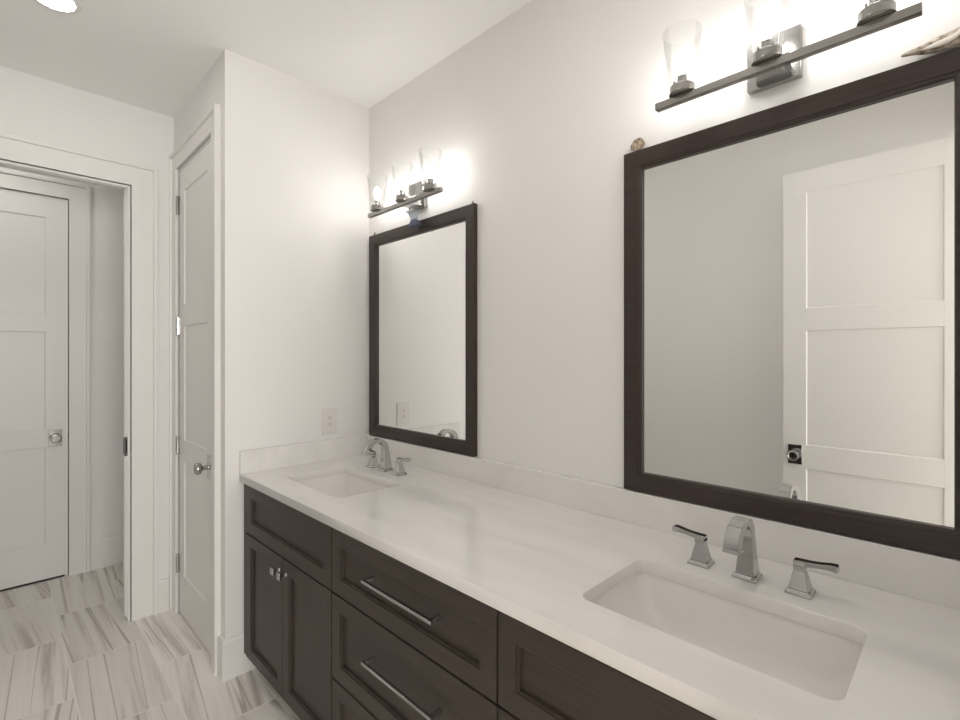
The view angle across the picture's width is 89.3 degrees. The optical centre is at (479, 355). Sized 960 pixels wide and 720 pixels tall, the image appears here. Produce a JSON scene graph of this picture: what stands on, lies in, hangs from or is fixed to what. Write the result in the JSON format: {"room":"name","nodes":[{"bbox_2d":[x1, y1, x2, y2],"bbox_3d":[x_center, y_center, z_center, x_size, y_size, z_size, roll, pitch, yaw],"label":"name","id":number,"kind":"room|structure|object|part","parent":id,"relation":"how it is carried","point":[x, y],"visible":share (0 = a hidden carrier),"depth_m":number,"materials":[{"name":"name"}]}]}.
{"room":"bathroom","nodes":[
{"label":"bathroom","id":0,"kind":"room"},
{"bbox_2d":[0,167,122,540],"bbox_3d":[-2.937,0.036,2.953,3.200,2.768,0.120,0,0,-45],"label":"wall","id":1,"kind":"structure","parent":0,"point":[106,204],"depth_m":3.28,"materials":[{"name":"white paint"}]},
{"bbox_2d":[0,190,68,591],"bbox_3d":[-2.934,0.206,2.854,0.810,2.425,0.098,0,0,-45],"label":"door","id":2,"kind":"structure","parent":1,"relation":"in","point":[32,228],"depth_m":3.02,"materials":[{"name":"white paint"}]},
{"bbox_3d":[-2.685,0.523,3.073,0.055,0.055,0.057,0,0,-45],"label":"knob","id":3,"kind":"part","parent":2,"relation":"part of","materials":[{"name":"silver metal"}]},
{"bbox_2d":[0,169,89,575],"bbox_3d":[-2.975,0.149,2.884,1.024,2.542,0.124,0,0,-45],"label":"trim","id":4,"kind":"structure","parent":1,"relation":"attached to","point":[76,196],"depth_m":3.16,"materials":[{"name":"white paint"}]},
{"bbox_2d":[90,534,122,570],"bbox_3d":[-2.273,1.323,3.518,0.862,0.195,0.015,0,0,-45],"label":"baseboard","id":5,"kind":"structure","parent":1,"relation":"attached to","point":[108,551],"depth_m":3.27,"materials":[{"name":"white paint"}]},
{"bbox_2d":[0,66,173,579],"bbox_3d":[-2.321,0.036,2.248,3.320,2.768,0.120,0,0,-45],"label":"wall","id":6,"kind":"structure","parent":0,"point":[31,107],"depth_m":2.58,"materials":[{"name":"white paint"}]},
{"bbox_2d":[0,164,123,190],"bbox_3d":[-2.218,0.247,2.369,0.841,2.346,0.092,0,0,-45],"label":"trim","id":7,"kind":"structure","parent":6,"relation":"attached to","point":[1,165],"depth_m":2.48,"materials":[{"name":"white paint"}]},
{"bbox_2d":[0,132,157,620],"bbox_3d":[-2.169,0.193,2.320,1.061,2.454,0.056,0,0,-45],"label":"trim","id":8,"kind":"structure","parent":6,"relation":"attached to","point":[140,182],"depth_m":2.62,"materials":[{"name":"white paint"}]},
{"bbox_2d":[123,189,127,616],"bbox_3d":[-1.701,0.250,2.852,0.642,2.308,0.038,0,0,-45],"label":"door","id":9,"kind":"structure","parent":6,"relation":"in","point":[125,439],"depth_m":2.62,"materials":[{"name":"white paint"}]},
{"bbox_3d":[-1.918,0.487,2.633,0.024,0.103,0.035,0,0,-45],"label":"edge pull","id":10,"kind":"part","parent":9,"relation":"part of","materials":[{"name":"silver metal"}]},
{"bbox_2d":[158,578,168,612],"bbox_3d":[-1.765,1.333,2.705,0.052,0.175,0.015,0,0,-45],"label":"baseboard","id":11,"kind":"structure","parent":6,"relation":"attached to","point":[163,584],"depth_m":2.70,"materials":[{"name":"white paint"}]},
{"bbox_2d":[0,563,300,719],"bbox_3d":[-0.282,1.450,0.425,4.600,0.060,7.600,0,0,-45],"label":"floor","id":12,"kind":"structure","parent":0,"point":[69,650],"depth_m":2.23,"materials":[{"name":"tile"}]},
{"bbox_2d":[244,484,332,719],"bbox_3d":[-0.561,0.992,2.106,0.795,0.857,0.673,0,0,45],"label":"base cabinet","id":13,"kind":"object","parent":12,"relation":"on","point":[288,591],"visible":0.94,"depth_m":1.84,"materials":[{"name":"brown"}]},
{"bbox_3d":[-0.892,1.054,2.018,0.378,0.542,0.019,0,0,45],"label":"door","id":14,"kind":"part","parent":13,"relation":"part of","materials":[{"name":"brown wood"}]},
{"bbox_3d":[-0.796,0.834,1.888,0.026,0.026,0.032,0,0,45],"label":"knob","id":15,"kind":"part","parent":13,"relation":"part of","materials":[{"name":"silver metal"}]},
{"bbox_3d":[-0.754,0.834,1.845,0.026,0.026,0.032,0,0,45],"label":"knob","id":16,"kind":"part","parent":13,"relation":"part of","materials":[{"name":"silver metal"}]},
{"bbox_3d":[-0.622,1.054,1.751,0.378,0.542,0.019,0,0,45],"label":"door","id":17,"kind":"part","parent":13,"relation":"part of","materials":[{"name":"brown wood"}]},
{"bbox_2d":[239,455,959,719],"bbox_3d":[0.005,0.544,1.557,0.668,0.032,2.397,0,0,-45],"label":"countertop","id":18,"kind":"structure","parent":13,"relation":"on","point":[541,564],"depth_m":1.12,"materials":[{"name":"white stone"}]},
{"bbox_2d":[298,473,387,497],"bbox_3d":[-0.587,0.630,2.060,0.331,0.138,0.513,0,0,-45],"label":"sink","id":19,"kind":"object","parent":18,"relation":"in","point":[342,485],"visible":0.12,"depth_m":2.26,"materials":[{"name":"white ceramic"}]},
{"bbox_2d":[361,438,410,475],"bbox_3d":[-0.467,0.452,2.205,0.146,0.152,0.355,0,0,-45],"label":"faucet","id":20,"kind":"object","parent":18,"relation":"on","point":[385,465],"visible":1,"depth_m":2.21,"materials":[{"name":"silver metal"}]},
{"bbox_3d":[-0.510,0.493,2.314,0.051,0.070,0.051,0,0,-45],"label":"handle","id":21,"kind":"part","parent":20,"relation":"part of","materials":[{"name":"silver metal"}]},
{"bbox_3d":[-0.467,0.452,2.205,0.146,0.152,0.054,0,0,-45],"label":"spout","id":22,"kind":"part","parent":20,"relation":"part of","materials":[{"name":"silver metal"}]},
{"bbox_3d":[-0.359,0.493,2.162,0.051,0.070,0.051,0,0,-45],"label":"handle","id":23,"kind":"part","parent":20,"relation":"part of","materials":[{"name":"silver metal"}]},
{"bbox_3d":[-0.338,0.457,2.141,0.022,0.021,0.082,0,0,-45],"label":"lever","id":24,"kind":"part","parent":20,"relation":"part of","materials":[{"name":"silver metal"}]},
{"bbox_2d":[592,572,862,699],"bbox_3d":[0.483,0.630,1.001,0.331,0.138,0.513,0,0,-45],"label":"sink","id":25,"kind":"object","parent":18,"relation":"in","point":[820,663],"visible":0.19,"depth_m":1.09,"materials":[{"name":"white ceramic"}]},
{"bbox_2d":[672,516,839,600],"bbox_3d":[0.606,0.452,1.127,0.146,0.152,0.355,0,0,-45],"label":"faucet","id":26,"kind":"object","parent":18,"relation":"on","point":[739,537],"visible":1,"depth_m":1.12,"materials":[{"name":"silver metal"}]},
{"bbox_3d":[0.542,0.457,1.256,0.022,0.021,0.082,0,0,-45],"label":"lever","id":27,"kind":"part","parent":26,"relation":"part of","materials":[{"name":"silver metal"}]},
{"bbox_3d":[0.563,0.493,1.235,0.051,0.070,0.051,0,0,-45],"label":"handle","id":28,"kind":"part","parent":26,"relation":"part of","materials":[{"name":"silver metal"}]},
{"bbox_3d":[0.606,0.452,1.127,0.146,0.152,0.054,0,0,-45],"label":"spout","id":29,"kind":"part","parent":26,"relation":"part of","materials":[{"name":"silver metal"}]},
{"bbox_3d":[0.714,0.493,1.083,0.051,0.070,0.051,0,0,-45],"label":"handle","id":30,"kind":"part","parent":26,"relation":"part of","materials":[{"name":"silver metal"}]},
{"bbox_3d":[0.735,0.457,1.062,0.022,0.021,0.082,0,0,-45],"label":"lever","id":31,"kind":"part","parent":26,"relation":"part of","materials":[{"name":"silver metal"}]},
{"bbox_2d":[332,528,499,719],"bbox_3d":[-0.014,0.992,1.561,0.745,0.857,0.664,0,0,45],"label":"base cabinet","id":32,"kind":"object","parent":12,"relation":"on","point":[407,644],"visible":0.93,"depth_m":1.33,"materials":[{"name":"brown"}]},
{"bbox_3d":[-0.221,1.196,1.353,0.741,0.260,0.019,0,0,45],"label":"drawer","id":33,"kind":"part","parent":32,"relation":"part of","materials":[{"name":"brown wood"}]},
{"bbox_3d":[-0.223,0.903,1.329,0.321,0.013,0.040,0,0,45],"label":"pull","id":34,"kind":"part","parent":32,"relation":"part of","materials":[{"name":"silver metal"}]},
{"bbox_3d":[-0.223,0.663,1.329,0.321,0.013,0.040,0,0,45],"label":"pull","id":35,"kind":"part","parent":32,"relation":"part of","materials":[{"name":"silver metal"}]},
{"bbox_3d":[-0.221,0.921,1.353,0.741,0.277,0.019,0,0,45],"label":"drawer","id":36,"kind":"part","parent":32,"relation":"part of","materials":[{"name":"brown wood"}]},
{"bbox_2d":[498,611,716,719],"bbox_3d":[0.546,0.992,1.000,0.837,0.857,0.662,0,0,45],"label":"base cabinet","id":37,"kind":"object","parent":12,"relation":"on","point":[541,676],"visible":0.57,"depth_m":0.97,"materials":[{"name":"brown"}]},
{"bbox_3d":[0.180,1.054,0.955,0.376,0.542,0.019,0,0,45],"label":"door","id":38,"kind":"part","parent":37,"relation":"part of","materials":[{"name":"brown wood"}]},
{"bbox_2d":[174,62,215,149],"bbox_3d":[-1.429,0.036,2.520,0.110,2.768,0.750,0,0,-45],"label":"wall","id":39,"kind":"structure","parent":0,"point":[203,97],"depth_m":2.43,"materials":[{"name":"white paint"}]},
{"bbox_2d":[176,140,210,654],"bbox_3d":[-1.460,0.192,2.457,0.098,2.428,0.621,0,0,-45],"label":"door","id":40,"kind":"structure","parent":39,"relation":"in","point":[193,202],"depth_m":2.47,"materials":[{"name":"white paint"}]},
{"bbox_3d":[-1.299,0.524,2.267,0.057,0.055,0.055,0,0,-45],"label":"knob","id":41,"kind":"part","parent":40,"relation":"part of","materials":[{"name":"silver metal"}]},
{"bbox_2d":[169,103,219,675],"bbox_3d":[-1.418,0.148,2.491,0.134,2.544,0.812,0,0,-45],"label":"trim","id":42,"kind":"structure","parent":39,"relation":"attached to","point":[207,129],"depth_m":2.22,"materials":[{"name":"white paint"}]},
{"bbox_2d":[0,0,531,117],"bbox_3d":[-0.282,-1.388,0.425,4.600,0.080,7.600,0,0,-45],"label":"ceiling","id":43,"kind":"structure","parent":0,"point":[151,55],"depth_m":2.07,"materials":[{"name":"white paint"}]},
{"bbox_2d":[34,0,81,13],"bbox_3d":[-1.606,-1.345,1.830,0.164,0.006,0.164,0,0,-45],"label":"recessed light","id":44,"kind":"object","parent":43,"relation":"in","point":[62,6],"visible":1,"depth_m":1.86,"materials":[{"name":"white paint"}]},
{"bbox_2d":[216,49,368,638],"bbox_3d":[-0.904,0.036,2.430,0.728,2.768,0.120,0,0,-45],"label":"wall","id":45,"kind":"structure","parent":0,"point":[294,152],"depth_m":2.32,"materials":[{"name":"white paint"}]},
{"bbox_2d":[217,634,224,679],"bbox_3d":[-1.146,1.333,2.146,0.015,0.175,0.060,0,0,-45],"label":"baseboard","id":46,"kind":"structure","parent":45,"relation":"attached to","point":[220,638],"depth_m":2.15,"materials":[{"name":"white paint"}]},
{"bbox_2d":[221,633,255,682],"bbox_3d":[-1.061,1.333,2.179,0.181,0.175,0.015,0,0,-45],"label":"baseboard","id":47,"kind":"structure","parent":45,"relation":"attached to","point":[234,662],"depth_m":2.14,"materials":[{"name":"white paint"}]},
{"bbox_2d":[239,434,368,474],"bbox_3d":[-0.834,0.476,2.401,0.668,0.104,0.019,0,0,-45],"label":"backsplash","id":48,"kind":"structure","parent":45,"relation":"attached to","point":[282,456],"depth_m":2.35,"materials":[{"name":"white stone"}]},
{"bbox_2d":[322,408,336,434],"bbox_3d":[-0.766,0.333,2.476,0.085,0.128,0.008,0,0,-45],"label":"wall outlet","id":49,"kind":"object","parent":45,"relation":"attached to","point":[329,416],"visible":1,"depth_m":2.47,"materials":[{"name":"white plastic"}]},
{"bbox_2d":[327,414,333,428],"bbox_3d":[-0.764,0.333,2.474,0.038,0.074,0.002,0,0,-45],"label":"receptacle","id":50,"kind":"object","parent":49,"relation":"attached to","point":[330,417],"depth_m":2.47,"materials":[{"name":"white plastic"}]},
{"bbox_2d":[369,0,959,487],"bbox_3d":[0.285,0.036,1.836,0.120,2.768,2.640,0,0,-45],"label":"wall","id":51,"kind":"structure","parent":0,"point":[533,121],"depth_m":1.73,"materials":[{"name":"white paint"}]},
{"bbox_2d":[368,163,442,217],"bbox_3d":[-0.341,-0.790,2.268,0.157,0.191,0.560,0,0,-45],"label":"vanity light","id":52,"kind":"object","parent":51,"relation":"attached to","point":[418,192],"visible":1,"depth_m":2.27,"materials":[{"name":"silver metal"}]},
{"bbox_2d":[370,199,383,211],"bbox_3d":[-0.506,-0.743,2.395,0.068,0.056,0.068,0,0,-45],"label":"socket","id":53,"kind":"object","parent":52,"relation":"attached to","point":[376,207],"depth_m":2.37,"materials":[{"name":"silver metal"}]},
{"bbox_3d":[-0.506,-0.802,2.395,0.033,0.063,0.033,0,0,-45],"label":"bulb","id":54,"kind":"part","parent":52,"relation":"part of","materials":[{"name":"white glass"}]},
{"bbox_2d":[395,189,408,202],"bbox_3d":[-0.360,-0.743,2.248,0.068,0.056,0.068,0,0,-45],"label":"socket","id":55,"kind":"object","parent":52,"relation":"attached to","point":[401,198],"depth_m":2.22,"materials":[{"name":"silver metal"}]},
{"bbox_3d":[-0.360,-0.802,2.248,0.033,0.063,0.033,0,0,-45],"label":"bulb","id":56,"kind":"part","parent":52,"relation":"part of","materials":[{"name":"white glass"}]},
{"bbox_3d":[-0.332,-0.735,2.288,0.077,0.068,0.079,0,0,-45],"label":"arm","id":57,"kind":"part","parent":52,"relation":"part of","materials":[{"name":"silver metal"}]},
{"bbox_2d":[406,208,422,227],"bbox_3d":[-0.308,-0.646,2.278,0.022,0.103,0.119,0,0,-45],"label":"hanging ornament","id":58,"kind":"object","parent":52,"relation":"hanging from","point":[414,223],"visible":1,"depth_m":2.27,"materials":[{"name":"blue glass"}]},
{"bbox_2d":[423,177,437,191],"bbox_3d":[-0.214,-0.743,2.101,0.068,0.056,0.068,0,0,-45],"label":"socket","id":59,"kind":"object","parent":52,"relation":"attached to","point":[430,186],"depth_m":2.08,"materials":[{"name":"silver metal"}]},
{"bbox_3d":[-0.214,-0.802,2.101,0.033,0.063,0.033,0,0,-45],"label":"bulb","id":60,"kind":"part","parent":52,"relation":"part of","materials":[{"name":"white glass"}]},
{"bbox_2d":[369,203,476,456],"bbox_3d":[-0.303,-0.110,2.326,0.021,1.063,0.808,0,0,-45],"label":"framed mirror","id":61,"kind":"object","parent":51,"relation":"attached to","point":[423,279],"visible":0.96,"depth_m":2.28,"materials":[{"name":"brown wood"}]},
{"bbox_2d":[368,435,959,609],"bbox_3d":[0.242,0.477,1.779,0.020,0.102,2.378,0,0,-45],"label":"backsplash","id":62,"kind":"structure","parent":51,"relation":"attached to","point":[929,577],"depth_m":1.35,"materials":[{"name":"white stone"}]},
{"bbox_2d":[655,0,922,112],"bbox_3d":[0.719,-0.790,1.202,0.157,0.191,0.560,0,0,-45],"label":"vanity light","id":63,"kind":"object","parent":51,"relation":"attached to","point":[774,60],"visible":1,"depth_m":1.19,"materials":[{"name":"silver metal"}]},
{"bbox_2d":[669,73,694,97],"bbox_3d":[0.554,-0.743,1.329,0.068,0.056,0.068,0,0,-45],"label":"socket","id":64,"kind":"object","parent":63,"relation":"attached to","point":[683,88],"depth_m":1.31,"materials":[{"name":"silver metal"}]},
{"bbox_3d":[0.554,-0.802,1.329,0.033,0.063,0.033,0,0,-45],"label":"bulb","id":65,"kind":"part","parent":63,"relation":"part of","materials":[{"name":"white glass"}]},
{"bbox_2d":[751,37,782,66],"bbox_3d":[0.700,-0.743,1.183,0.068,0.056,0.068,0,0,-45],"label":"socket","id":66,"kind":"object","parent":63,"relation":"attached to","point":[769,54],"depth_m":1.17,"materials":[{"name":"silver metal"}]},
{"bbox_3d":[0.700,-0.802,1.183,0.033,0.063,0.033,0,0,-45],"label":"bulb","id":67,"kind":"part","parent":63,"relation":"part of","materials":[{"name":"white glass"}]},
{"bbox_3d":[0.728,-0.735,1.222,0.077,0.068,0.079,0,0,-45],"label":"arm","id":68,"kind":"part","parent":63,"relation":"part of","materials":[{"name":"silver metal"}]},
{"bbox_2d":[856,0,896,26],"bbox_3d":[0.846,-0.743,1.036,0.068,0.056,0.068,0,0,-45],"label":"socket","id":69,"kind":"object","parent":63,"relation":"attached to","point":[877,12],"depth_m":1.02,"materials":[{"name":"silver metal"}]},
{"bbox_2d":[624,47,959,558],"bbox_3d":[0.751,-0.110,1.266,0.021,1.063,0.812,0,0,-45],"label":"framed mirror","id":70,"kind":"object","parent":51,"relation":"attached to","point":[792,268],"visible":1,"depth_m":1.21,"materials":[{"name":"brown wood"}]},
{"bbox_2d":[631,137,644,150],"bbox_3d":[0.494,-0.664,1.522,0.020,0.042,0.047,0,0,-45],"label":"shell","id":71,"kind":"object","parent":70,"relation":"on","point":[637,144],"visible":1,"depth_m":1.51,"materials":[{"name":"beige"}]},
{"bbox_2d":[901,27,959,56],"bbox_3d":[0.989,-0.666,1.019,0.034,0.041,0.161,0,0,-45],"label":"shell","id":72,"kind":"object","parent":70,"relation":"on","point":[951,39],"visible":1,"depth_m":1.02,"materials":[{"name":"white"}]}
]}

